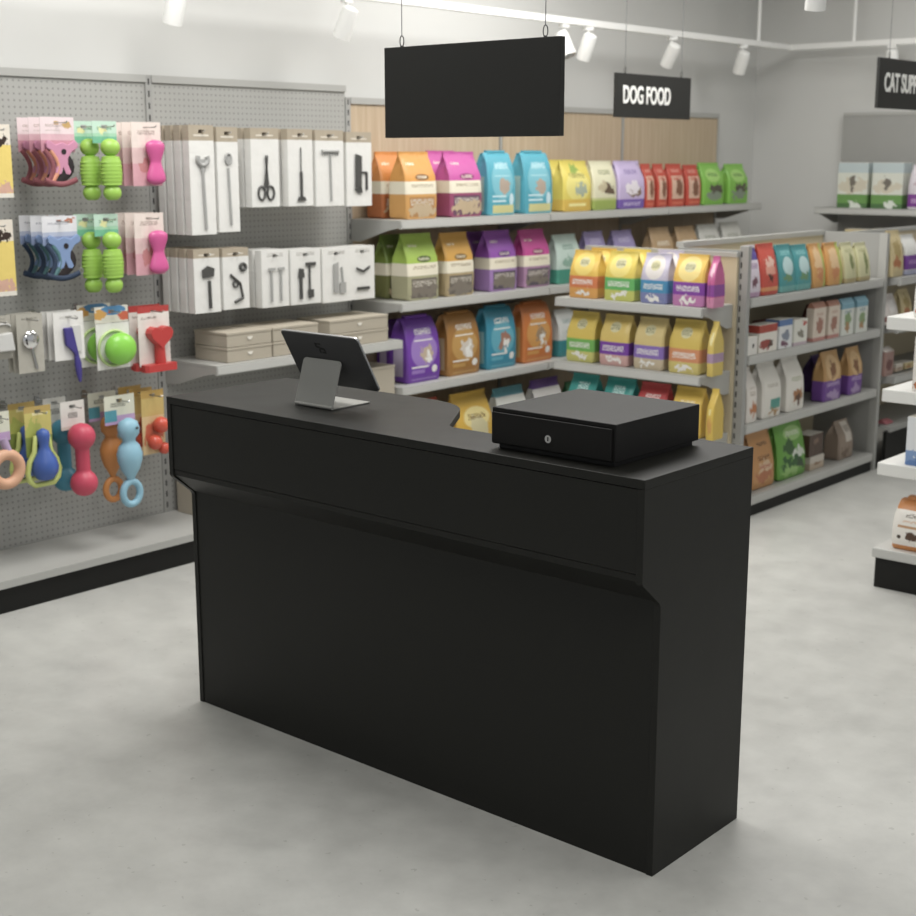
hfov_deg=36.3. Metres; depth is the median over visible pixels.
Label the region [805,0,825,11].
track spotlight
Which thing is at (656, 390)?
bag
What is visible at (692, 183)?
bag
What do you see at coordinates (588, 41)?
track spotlight
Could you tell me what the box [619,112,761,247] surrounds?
gondola
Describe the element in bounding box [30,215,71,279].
harness
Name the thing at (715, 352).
bag
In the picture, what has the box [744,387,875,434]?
shelf
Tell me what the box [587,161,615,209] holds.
bag
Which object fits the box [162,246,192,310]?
pack
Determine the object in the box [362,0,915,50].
track
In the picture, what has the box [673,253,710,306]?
bag
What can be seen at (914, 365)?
carton
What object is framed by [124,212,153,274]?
toy
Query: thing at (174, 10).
track spotlight
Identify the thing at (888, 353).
carton
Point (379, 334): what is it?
storage box
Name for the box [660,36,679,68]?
track spotlight
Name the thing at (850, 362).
bag
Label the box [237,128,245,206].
pack
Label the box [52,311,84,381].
brush
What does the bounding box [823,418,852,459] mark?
bag
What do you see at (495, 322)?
bag
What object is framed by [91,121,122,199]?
toy
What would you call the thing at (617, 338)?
bag
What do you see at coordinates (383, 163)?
bag
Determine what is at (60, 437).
toy
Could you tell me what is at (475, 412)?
bag
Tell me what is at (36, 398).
hook
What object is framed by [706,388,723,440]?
bag
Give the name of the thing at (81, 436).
toy
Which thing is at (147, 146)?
toy
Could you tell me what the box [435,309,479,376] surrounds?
bag
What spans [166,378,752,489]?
countertop
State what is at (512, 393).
bag
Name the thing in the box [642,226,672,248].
bag
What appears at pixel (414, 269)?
bag
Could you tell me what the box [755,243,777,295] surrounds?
bag
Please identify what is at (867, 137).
gondola
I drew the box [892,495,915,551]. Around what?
bag
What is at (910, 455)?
carton
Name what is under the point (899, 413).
shelf
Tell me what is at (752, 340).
carton
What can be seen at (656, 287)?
bag
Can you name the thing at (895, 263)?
bag
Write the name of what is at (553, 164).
bag
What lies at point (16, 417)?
toy
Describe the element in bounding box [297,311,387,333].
storage box
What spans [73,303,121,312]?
hook
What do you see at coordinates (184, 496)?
storage box
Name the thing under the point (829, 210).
shelf
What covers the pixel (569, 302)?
shelf
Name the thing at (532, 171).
bag
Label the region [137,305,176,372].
toy
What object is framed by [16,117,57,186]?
harness
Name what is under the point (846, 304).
carton
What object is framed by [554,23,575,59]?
track spotlight
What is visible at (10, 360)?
card
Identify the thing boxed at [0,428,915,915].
floor
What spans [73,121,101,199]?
toy
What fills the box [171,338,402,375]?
shelf
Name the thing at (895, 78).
sign
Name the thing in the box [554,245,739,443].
gondola
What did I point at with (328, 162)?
pack
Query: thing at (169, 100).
gondola
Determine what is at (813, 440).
carton
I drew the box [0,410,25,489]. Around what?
toy
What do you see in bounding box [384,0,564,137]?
hanging sign
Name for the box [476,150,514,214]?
bag
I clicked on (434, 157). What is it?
bag
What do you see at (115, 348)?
toy
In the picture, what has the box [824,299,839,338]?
carton
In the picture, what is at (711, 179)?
bag
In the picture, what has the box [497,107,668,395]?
gondola
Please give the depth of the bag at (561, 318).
7.94 m
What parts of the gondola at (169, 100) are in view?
rail, price rail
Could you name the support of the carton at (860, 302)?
on the gondola at (861, 409)
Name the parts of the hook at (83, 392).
plate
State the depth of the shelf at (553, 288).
7.76 m
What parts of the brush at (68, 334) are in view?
handle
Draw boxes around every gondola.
[0,67,193,614]
[144,75,402,517]
[345,97,549,402]
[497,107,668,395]
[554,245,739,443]
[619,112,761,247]
[676,230,889,515]
[814,111,915,231]
[849,226,915,460]
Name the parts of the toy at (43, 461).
rubber bulb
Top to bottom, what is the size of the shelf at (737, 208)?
0.042 m
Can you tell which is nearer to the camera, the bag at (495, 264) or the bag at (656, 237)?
the bag at (495, 264)
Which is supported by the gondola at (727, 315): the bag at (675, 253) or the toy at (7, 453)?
the bag at (675, 253)
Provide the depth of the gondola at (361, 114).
7.17 m
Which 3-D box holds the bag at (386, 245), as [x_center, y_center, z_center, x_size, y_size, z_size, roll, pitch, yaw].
[-0.335,-0.975,7.090,0.122,0.317,0.186,10,16,40]
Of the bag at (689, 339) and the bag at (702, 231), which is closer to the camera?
the bag at (689, 339)
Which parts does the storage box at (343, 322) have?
lid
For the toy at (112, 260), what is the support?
hanging from the hook at (67, 214)
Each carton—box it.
[747,335,756,355]
[748,321,777,353]
[766,317,792,348]
[791,317,807,345]
[802,430,822,457]
[804,453,823,470]
[806,301,825,341]
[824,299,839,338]
[837,163,872,207]
[838,297,853,335]
[845,228,871,231]
[852,295,868,332]
[871,163,912,208]
[881,346,893,376]
[893,362,902,371]
[894,359,913,368]
[905,414,915,465]
[912,336,915,390]
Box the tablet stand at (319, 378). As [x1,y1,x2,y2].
[294,357,369,409]
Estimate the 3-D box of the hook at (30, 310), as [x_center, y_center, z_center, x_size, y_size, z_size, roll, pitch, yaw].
[-1.607,-0.566,5.566,0.320,0.030,0.024,10,16,40]
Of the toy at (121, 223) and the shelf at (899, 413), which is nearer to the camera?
the toy at (121, 223)
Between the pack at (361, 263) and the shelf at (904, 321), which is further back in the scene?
the pack at (361, 263)
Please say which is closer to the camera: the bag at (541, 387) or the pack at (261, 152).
the pack at (261, 152)
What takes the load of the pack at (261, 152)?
hanging from the hook
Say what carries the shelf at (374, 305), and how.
attached to the gondola at (361, 114)
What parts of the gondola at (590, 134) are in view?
price rail, panel, rail, price rail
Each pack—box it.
[0,315,14,359]
[159,125,168,233]
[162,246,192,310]
[164,125,176,233]
[170,247,199,311]
[173,125,185,234]
[178,247,207,312]
[182,125,216,234]
[187,248,220,313]
[213,127,239,231]
[219,247,249,309]
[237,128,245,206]
[244,128,279,206]
[248,248,277,306]
[255,249,288,307]
[278,129,282,205]
[281,129,313,205]
[288,248,320,304]
[312,130,343,205]
[319,247,350,302]
[343,132,371,205]
[344,245,374,299]
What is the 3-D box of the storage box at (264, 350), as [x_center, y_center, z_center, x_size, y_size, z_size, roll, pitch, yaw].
[-0.997,-0.477,6.213,0.226,0.064,0.259,10,16,40]
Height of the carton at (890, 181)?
0.289 m
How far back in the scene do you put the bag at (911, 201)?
8.84 m
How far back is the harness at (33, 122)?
5.38 m
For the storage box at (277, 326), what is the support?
on the storage box at (279, 348)
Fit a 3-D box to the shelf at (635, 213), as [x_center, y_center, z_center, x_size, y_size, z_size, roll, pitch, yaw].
[0.762,-1.429,8.154,0.342,0.042,1.184,10,16,40]
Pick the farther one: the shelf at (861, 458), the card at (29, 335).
the shelf at (861, 458)
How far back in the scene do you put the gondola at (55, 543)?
5.76 m
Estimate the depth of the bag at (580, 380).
6.83 m
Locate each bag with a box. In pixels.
[367,152,396,218]
[374,234,398,298]
[377,318,400,363]
[389,152,436,218]
[389,313,439,383]
[391,232,437,300]
[425,151,453,173]
[435,152,481,216]
[435,231,473,296]
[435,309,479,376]
[448,388,491,433]
[466,231,481,289]
[474,229,516,291]
[475,303,515,369]
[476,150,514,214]
[488,383,525,413]
[512,150,551,213]
[512,299,551,363]
[513,228,549,287]
[525,376,560,399]
[548,160,572,178]
[548,233,579,283]
[551,161,590,211]
[551,308,572,356]
[562,381,571,391]
[566,310,602,362]
[569,249,605,298]
[569,372,603,391]
[578,231,605,249]
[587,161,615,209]
[592,247,616,266]
[600,313,636,366]
[604,250,642,301]
[604,376,639,395]
[606,229,635,246]
[612,161,643,208]
[624,248,650,265]
[634,316,671,370]
[638,381,673,400]
[640,164,654,207]
[640,252,675,303]
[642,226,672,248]
[651,164,666,206]
[658,249,683,266]
[664,164,684,206]
[668,318,709,374]
[671,225,696,248]
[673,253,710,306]
[674,385,708,438]
[681,165,700,205]
[695,223,719,239]
[696,163,723,204]
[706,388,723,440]
[707,256,724,307]
[707,321,723,376]
[717,222,741,237]
[721,164,747,203]
[743,429,773,490]
[744,366,756,423]
[746,245,759,297]
[751,319,765,323]
[751,360,780,418]
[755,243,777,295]
[768,419,804,480]
[773,244,794,292]
[775,355,803,412]
[789,244,810,290]
[802,304,808,317]
[802,354,818,391]
[806,243,824,287]
[811,349,840,401]
[821,242,841,285]
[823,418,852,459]
[838,242,855,283]
[840,345,861,394]
[852,242,869,280]
[878,418,892,424]
[884,293,897,325]
[886,230,902,276]
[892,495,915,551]
[893,288,911,313]
[899,234,915,274]
[907,165,915,208]
[913,290,915,316]
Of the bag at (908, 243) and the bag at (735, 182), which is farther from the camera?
the bag at (735, 182)
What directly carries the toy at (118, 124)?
hanging from the hook
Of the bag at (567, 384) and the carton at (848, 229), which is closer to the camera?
the bag at (567, 384)
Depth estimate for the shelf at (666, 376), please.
6.53 m
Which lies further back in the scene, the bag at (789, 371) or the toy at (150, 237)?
the bag at (789, 371)
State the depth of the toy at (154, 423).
5.88 m
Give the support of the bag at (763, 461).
on the gondola at (861, 409)
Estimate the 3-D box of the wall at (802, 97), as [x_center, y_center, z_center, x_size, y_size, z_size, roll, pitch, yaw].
[5.003,-1.528,7.565,7.600,3.200,0.100,10,16,40]
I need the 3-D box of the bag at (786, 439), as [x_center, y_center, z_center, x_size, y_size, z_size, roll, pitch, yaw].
[1.664,-0.054,7.137,0.117,0.296,0.293,10,16,40]
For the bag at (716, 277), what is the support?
on the gondola at (727, 315)
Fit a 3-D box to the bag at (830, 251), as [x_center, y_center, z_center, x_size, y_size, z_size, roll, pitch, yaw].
[1.889,-0.992,7.126,0.098,0.214,0.161,10,16,40]
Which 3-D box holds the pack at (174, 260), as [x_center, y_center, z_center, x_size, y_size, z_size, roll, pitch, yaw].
[-1.173,-0.776,6.069,0.054,0.272,0.141,10,16,40]
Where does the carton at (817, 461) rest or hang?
on the gondola at (861, 409)
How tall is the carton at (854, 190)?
0.288 m
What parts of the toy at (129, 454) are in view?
ring handle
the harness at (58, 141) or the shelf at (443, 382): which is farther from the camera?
the shelf at (443, 382)
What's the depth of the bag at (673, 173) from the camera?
8.60 m
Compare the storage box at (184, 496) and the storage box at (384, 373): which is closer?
the storage box at (184, 496)
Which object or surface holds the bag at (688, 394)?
on the gondola at (727, 315)
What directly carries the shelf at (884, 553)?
attached to the display stand at (895, 569)
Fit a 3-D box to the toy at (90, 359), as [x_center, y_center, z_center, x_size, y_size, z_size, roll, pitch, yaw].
[-1.462,-0.501,5.729,0.092,0.256,0.162,10,16,40]
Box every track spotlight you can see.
[162,0,186,26]
[333,0,357,40]
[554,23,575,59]
[576,26,596,61]
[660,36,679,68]
[732,45,749,74]
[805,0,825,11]
[886,44,897,58]
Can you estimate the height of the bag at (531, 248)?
0.312 m
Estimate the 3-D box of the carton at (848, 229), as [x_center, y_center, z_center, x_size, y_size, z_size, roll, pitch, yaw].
[2.632,-1.361,9.185,0.152,0.289,0.113,10,16,40]
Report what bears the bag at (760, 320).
on the gondola at (861, 409)
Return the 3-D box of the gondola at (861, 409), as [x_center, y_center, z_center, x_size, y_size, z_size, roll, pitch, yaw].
[1.492,-0.515,7.362,0.887,1.305,1.518,10,16,40]
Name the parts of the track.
rod, rail, rod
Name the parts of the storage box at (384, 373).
lid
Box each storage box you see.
[177,481,192,514]
[194,324,271,347]
[195,343,271,362]
[241,319,317,341]
[270,341,290,356]
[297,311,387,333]
[333,327,387,343]
[368,361,394,393]
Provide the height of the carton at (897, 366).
0.040 m
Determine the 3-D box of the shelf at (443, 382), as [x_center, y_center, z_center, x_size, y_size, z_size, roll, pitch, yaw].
[-0.017,-0.442,7.446,0.342,0.042,1.184,10,16,40]
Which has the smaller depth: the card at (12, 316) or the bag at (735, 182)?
the card at (12, 316)
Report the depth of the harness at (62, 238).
5.43 m
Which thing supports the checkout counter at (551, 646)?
on the floor
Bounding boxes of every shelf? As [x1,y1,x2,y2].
[0,512,193,589]
[168,509,192,517]
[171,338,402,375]
[351,213,549,229]
[352,287,548,312]
[395,361,547,395]
[540,283,568,294]
[542,356,566,368]
[550,207,668,220]
[554,358,729,385]
[555,295,732,317]
[666,203,760,214]
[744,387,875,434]
[747,328,879,365]
[750,278,882,307]
[751,446,871,504]
[814,206,915,215]
[872,538,915,564]
[877,452,915,479]
[878,402,915,431]
[881,351,913,384]
[882,381,915,404]
[886,311,915,330]
[887,274,915,285]
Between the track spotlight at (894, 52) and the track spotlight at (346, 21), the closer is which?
the track spotlight at (346, 21)
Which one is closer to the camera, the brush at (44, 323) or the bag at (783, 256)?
the brush at (44, 323)
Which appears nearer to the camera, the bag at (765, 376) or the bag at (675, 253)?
the bag at (675, 253)
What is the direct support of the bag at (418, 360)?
on the gondola at (361, 114)
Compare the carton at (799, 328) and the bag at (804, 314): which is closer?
the carton at (799, 328)
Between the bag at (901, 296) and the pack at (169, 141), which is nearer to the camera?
the pack at (169, 141)
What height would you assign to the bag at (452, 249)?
0.321 m
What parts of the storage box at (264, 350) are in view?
lid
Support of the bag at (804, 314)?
on the gondola at (861, 409)
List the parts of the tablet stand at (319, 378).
support plate, plate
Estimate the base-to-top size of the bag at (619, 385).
0.233 m
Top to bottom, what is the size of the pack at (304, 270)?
0.251 m
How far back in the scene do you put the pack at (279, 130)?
6.28 m
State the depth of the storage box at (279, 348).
6.27 m
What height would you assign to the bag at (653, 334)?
0.240 m
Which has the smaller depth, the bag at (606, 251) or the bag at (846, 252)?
the bag at (606, 251)
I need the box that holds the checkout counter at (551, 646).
[166,378,752,876]
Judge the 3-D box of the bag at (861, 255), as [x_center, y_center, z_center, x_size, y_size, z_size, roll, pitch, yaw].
[2.114,-1.039,7.381,0.098,0.199,0.135,10,16,40]
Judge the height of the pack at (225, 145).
0.441 m
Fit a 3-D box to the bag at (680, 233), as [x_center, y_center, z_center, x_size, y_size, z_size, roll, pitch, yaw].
[1.427,-1.331,8.848,0.103,0.272,0.239,10,16,40]
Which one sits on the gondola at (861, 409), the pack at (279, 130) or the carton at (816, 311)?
the carton at (816, 311)
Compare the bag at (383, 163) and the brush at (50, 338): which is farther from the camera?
the bag at (383, 163)
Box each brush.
[40,309,69,358]
[46,310,75,360]
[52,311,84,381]
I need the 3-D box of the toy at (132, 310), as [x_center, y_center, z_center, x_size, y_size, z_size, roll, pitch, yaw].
[-1.297,-0.506,5.864,0.054,0.269,0.165,10,16,40]
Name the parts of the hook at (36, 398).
plate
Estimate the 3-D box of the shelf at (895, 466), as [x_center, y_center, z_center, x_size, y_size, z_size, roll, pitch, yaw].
[2.155,0.083,5.360,1.000,0.050,0.340,10,16,40]
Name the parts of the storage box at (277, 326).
lid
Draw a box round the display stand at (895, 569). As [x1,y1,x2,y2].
[872,311,915,594]
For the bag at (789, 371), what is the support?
on the gondola at (861, 409)
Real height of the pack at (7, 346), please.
0.167 m
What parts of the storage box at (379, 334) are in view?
lid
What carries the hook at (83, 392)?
attached to the gondola at (55, 543)
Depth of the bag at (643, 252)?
6.64 m
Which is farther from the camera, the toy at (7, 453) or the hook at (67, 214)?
the hook at (67, 214)
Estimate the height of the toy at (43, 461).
0.320 m
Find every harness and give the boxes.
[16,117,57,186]
[18,214,60,278]
[28,117,68,186]
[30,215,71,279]
[39,117,80,186]
[41,215,83,280]
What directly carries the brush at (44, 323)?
hanging from the hook at (30, 310)
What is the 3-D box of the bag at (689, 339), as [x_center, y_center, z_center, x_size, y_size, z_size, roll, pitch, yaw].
[1.068,-0.516,6.434,0.172,0.246,0.112,10,16,40]
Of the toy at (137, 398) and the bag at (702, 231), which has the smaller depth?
the toy at (137, 398)
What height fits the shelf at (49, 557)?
0.030 m
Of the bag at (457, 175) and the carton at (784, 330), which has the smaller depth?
the carton at (784, 330)
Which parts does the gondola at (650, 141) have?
panel, rail, price rail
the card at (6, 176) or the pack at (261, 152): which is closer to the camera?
the card at (6, 176)
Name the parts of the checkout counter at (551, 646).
panel, fascia panel, rail, panel, drawer, foot plate, cash drawer, panel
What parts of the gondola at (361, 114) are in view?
rail, price rail, price rail, price rail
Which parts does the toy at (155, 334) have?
stem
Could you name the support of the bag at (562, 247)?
on the gondola at (590, 134)
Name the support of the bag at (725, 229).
on the gondola at (650, 141)
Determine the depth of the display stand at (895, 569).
5.55 m
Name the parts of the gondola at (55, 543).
rail, kick plate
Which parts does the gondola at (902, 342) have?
rail, kick plate, panel, price rail, price rail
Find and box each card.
[0,124,13,197]
[0,219,16,296]
[5,312,31,371]
[10,312,36,372]
[15,313,44,373]
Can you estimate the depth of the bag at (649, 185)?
8.39 m
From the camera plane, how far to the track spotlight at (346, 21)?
6.34 m
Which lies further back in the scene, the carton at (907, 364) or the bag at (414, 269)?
the carton at (907, 364)
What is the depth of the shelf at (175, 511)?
6.31 m
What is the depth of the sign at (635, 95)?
7.11 m
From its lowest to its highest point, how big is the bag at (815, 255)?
0.217 m
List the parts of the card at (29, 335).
handle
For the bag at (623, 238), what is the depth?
8.28 m
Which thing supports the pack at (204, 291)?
hanging from the hook
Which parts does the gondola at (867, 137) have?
price rail, rail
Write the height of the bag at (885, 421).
0.023 m
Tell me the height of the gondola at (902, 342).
1.290 m
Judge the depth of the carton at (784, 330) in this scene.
6.78 m
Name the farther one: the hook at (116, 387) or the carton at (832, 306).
the carton at (832, 306)
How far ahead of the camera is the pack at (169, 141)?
5.93 m
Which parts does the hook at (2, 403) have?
plate, rod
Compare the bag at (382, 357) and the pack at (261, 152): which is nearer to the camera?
the pack at (261, 152)
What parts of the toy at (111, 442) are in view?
ring handle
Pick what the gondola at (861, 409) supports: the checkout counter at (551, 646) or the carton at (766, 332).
the carton at (766, 332)
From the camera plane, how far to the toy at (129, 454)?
5.74 m
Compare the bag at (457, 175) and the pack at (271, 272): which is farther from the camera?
the bag at (457, 175)
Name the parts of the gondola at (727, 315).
price rail, price rail, rail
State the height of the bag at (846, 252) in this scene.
0.206 m
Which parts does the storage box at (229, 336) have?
lid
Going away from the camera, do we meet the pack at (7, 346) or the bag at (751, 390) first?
the pack at (7, 346)
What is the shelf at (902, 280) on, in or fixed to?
attached to the gondola at (902, 342)
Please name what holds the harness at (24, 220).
hanging from the hook
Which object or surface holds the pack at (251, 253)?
hanging from the hook
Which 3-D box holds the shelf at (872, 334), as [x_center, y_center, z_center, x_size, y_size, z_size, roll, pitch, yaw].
[1.683,-0.592,7.175,0.370,0.045,1.430,10,16,40]
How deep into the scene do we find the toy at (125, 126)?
5.69 m
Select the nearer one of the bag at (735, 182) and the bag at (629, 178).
the bag at (629, 178)
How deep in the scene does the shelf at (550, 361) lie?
7.83 m
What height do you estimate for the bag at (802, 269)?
0.220 m
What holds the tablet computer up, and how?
on the tablet stand at (319, 378)
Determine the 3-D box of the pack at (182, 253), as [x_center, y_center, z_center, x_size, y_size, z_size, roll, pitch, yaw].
[-1.129,-0.768,6.032,0.054,0.272,0.141,10,16,40]
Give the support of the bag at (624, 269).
on the gondola at (727, 315)
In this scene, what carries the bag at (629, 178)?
on the gondola at (590, 134)
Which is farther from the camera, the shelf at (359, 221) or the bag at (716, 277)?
the shelf at (359, 221)
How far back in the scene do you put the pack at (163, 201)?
5.98 m
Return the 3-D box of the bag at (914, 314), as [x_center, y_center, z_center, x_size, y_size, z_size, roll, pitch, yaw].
[1.847,-0.645,5.360,0.150,0.211,0.133,10,16,40]
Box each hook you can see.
[0,400,47,413]
[29,309,77,318]
[34,396,81,408]
[67,214,115,220]
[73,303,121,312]
[81,390,128,402]
[114,385,162,396]
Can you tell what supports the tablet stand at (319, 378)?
on the checkout counter at (551, 646)
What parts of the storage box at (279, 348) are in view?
lid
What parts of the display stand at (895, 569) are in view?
kick plate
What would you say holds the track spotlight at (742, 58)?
hanging from the track
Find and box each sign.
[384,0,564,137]
[613,4,690,119]
[874,4,915,109]
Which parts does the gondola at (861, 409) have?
panel, rail, spine panel, kick plate, price rail, price rail, price rail, price rail, panel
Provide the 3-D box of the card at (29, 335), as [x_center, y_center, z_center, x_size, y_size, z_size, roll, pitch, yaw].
[-1.643,-0.441,5.389,0.028,0.227,0.113,10,16,40]
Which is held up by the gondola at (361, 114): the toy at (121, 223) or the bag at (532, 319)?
the bag at (532, 319)
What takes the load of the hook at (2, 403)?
attached to the gondola at (55, 543)
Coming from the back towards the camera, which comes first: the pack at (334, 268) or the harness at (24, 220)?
the pack at (334, 268)
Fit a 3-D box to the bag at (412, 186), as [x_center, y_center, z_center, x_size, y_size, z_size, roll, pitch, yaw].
[-0.222,-1.350,6.916,0.134,0.325,0.228,10,16,40]
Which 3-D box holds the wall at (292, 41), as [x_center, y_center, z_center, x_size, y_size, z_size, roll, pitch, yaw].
[-1.742,-1.125,5.694,0.100,3.200,11.620,10,16,40]
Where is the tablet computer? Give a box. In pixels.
[281,329,379,390]
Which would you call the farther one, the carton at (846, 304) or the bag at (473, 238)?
the bag at (473, 238)
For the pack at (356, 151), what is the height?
0.341 m
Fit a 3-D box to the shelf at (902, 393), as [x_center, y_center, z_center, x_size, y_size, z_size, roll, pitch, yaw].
[2.155,-0.205,5.298,1.000,0.050,0.340,10,16,40]
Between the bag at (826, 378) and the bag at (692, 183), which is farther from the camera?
the bag at (692, 183)
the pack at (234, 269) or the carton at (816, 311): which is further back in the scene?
the carton at (816, 311)
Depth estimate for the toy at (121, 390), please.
5.96 m
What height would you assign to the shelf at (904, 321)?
0.050 m
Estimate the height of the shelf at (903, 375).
0.042 m
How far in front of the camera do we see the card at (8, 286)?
5.30 m
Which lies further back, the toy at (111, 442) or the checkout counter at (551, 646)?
the toy at (111, 442)
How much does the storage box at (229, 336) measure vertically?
0.064 m
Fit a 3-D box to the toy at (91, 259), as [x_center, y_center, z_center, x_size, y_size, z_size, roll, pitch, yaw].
[-1.471,-0.822,5.613,0.068,0.310,0.112,10,16,40]
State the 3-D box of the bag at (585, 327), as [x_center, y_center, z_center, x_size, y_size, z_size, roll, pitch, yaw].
[0.623,-0.595,6.811,0.169,0.241,0.112,10,16,40]
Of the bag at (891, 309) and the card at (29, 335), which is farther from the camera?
the bag at (891, 309)
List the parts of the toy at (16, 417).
rubber bulb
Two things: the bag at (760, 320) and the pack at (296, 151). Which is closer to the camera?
the pack at (296, 151)
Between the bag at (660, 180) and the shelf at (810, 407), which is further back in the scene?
the bag at (660, 180)
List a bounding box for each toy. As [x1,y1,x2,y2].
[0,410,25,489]
[7,401,37,483]
[23,404,61,487]
[42,396,75,490]
[60,399,97,495]
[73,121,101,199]
[73,214,102,292]
[77,302,109,367]
[87,390,122,501]
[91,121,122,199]
[93,214,123,292]
[94,304,136,370]
[103,393,143,506]
[115,122,123,185]
[115,212,141,273]
[118,385,140,442]
[121,122,147,185]
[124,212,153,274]
[128,304,159,371]
[129,386,151,450]
[130,122,165,185]
[133,212,168,275]
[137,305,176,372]
[140,388,168,455]
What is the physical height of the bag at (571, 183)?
0.278 m
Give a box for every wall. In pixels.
[0,0,758,235]
[749,0,915,235]
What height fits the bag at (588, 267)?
0.227 m
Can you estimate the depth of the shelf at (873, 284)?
6.96 m
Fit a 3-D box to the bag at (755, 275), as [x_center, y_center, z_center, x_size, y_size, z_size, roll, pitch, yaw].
[1.349,-0.871,6.513,0.098,0.238,0.105,10,16,40]
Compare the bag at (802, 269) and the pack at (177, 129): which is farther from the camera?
the bag at (802, 269)
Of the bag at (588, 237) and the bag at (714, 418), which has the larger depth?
the bag at (588, 237)
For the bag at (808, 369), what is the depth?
7.51 m
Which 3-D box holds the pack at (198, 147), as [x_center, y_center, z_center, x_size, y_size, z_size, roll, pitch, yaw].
[-1.087,-1.173,5.901,0.057,0.454,0.132,10,16,40]

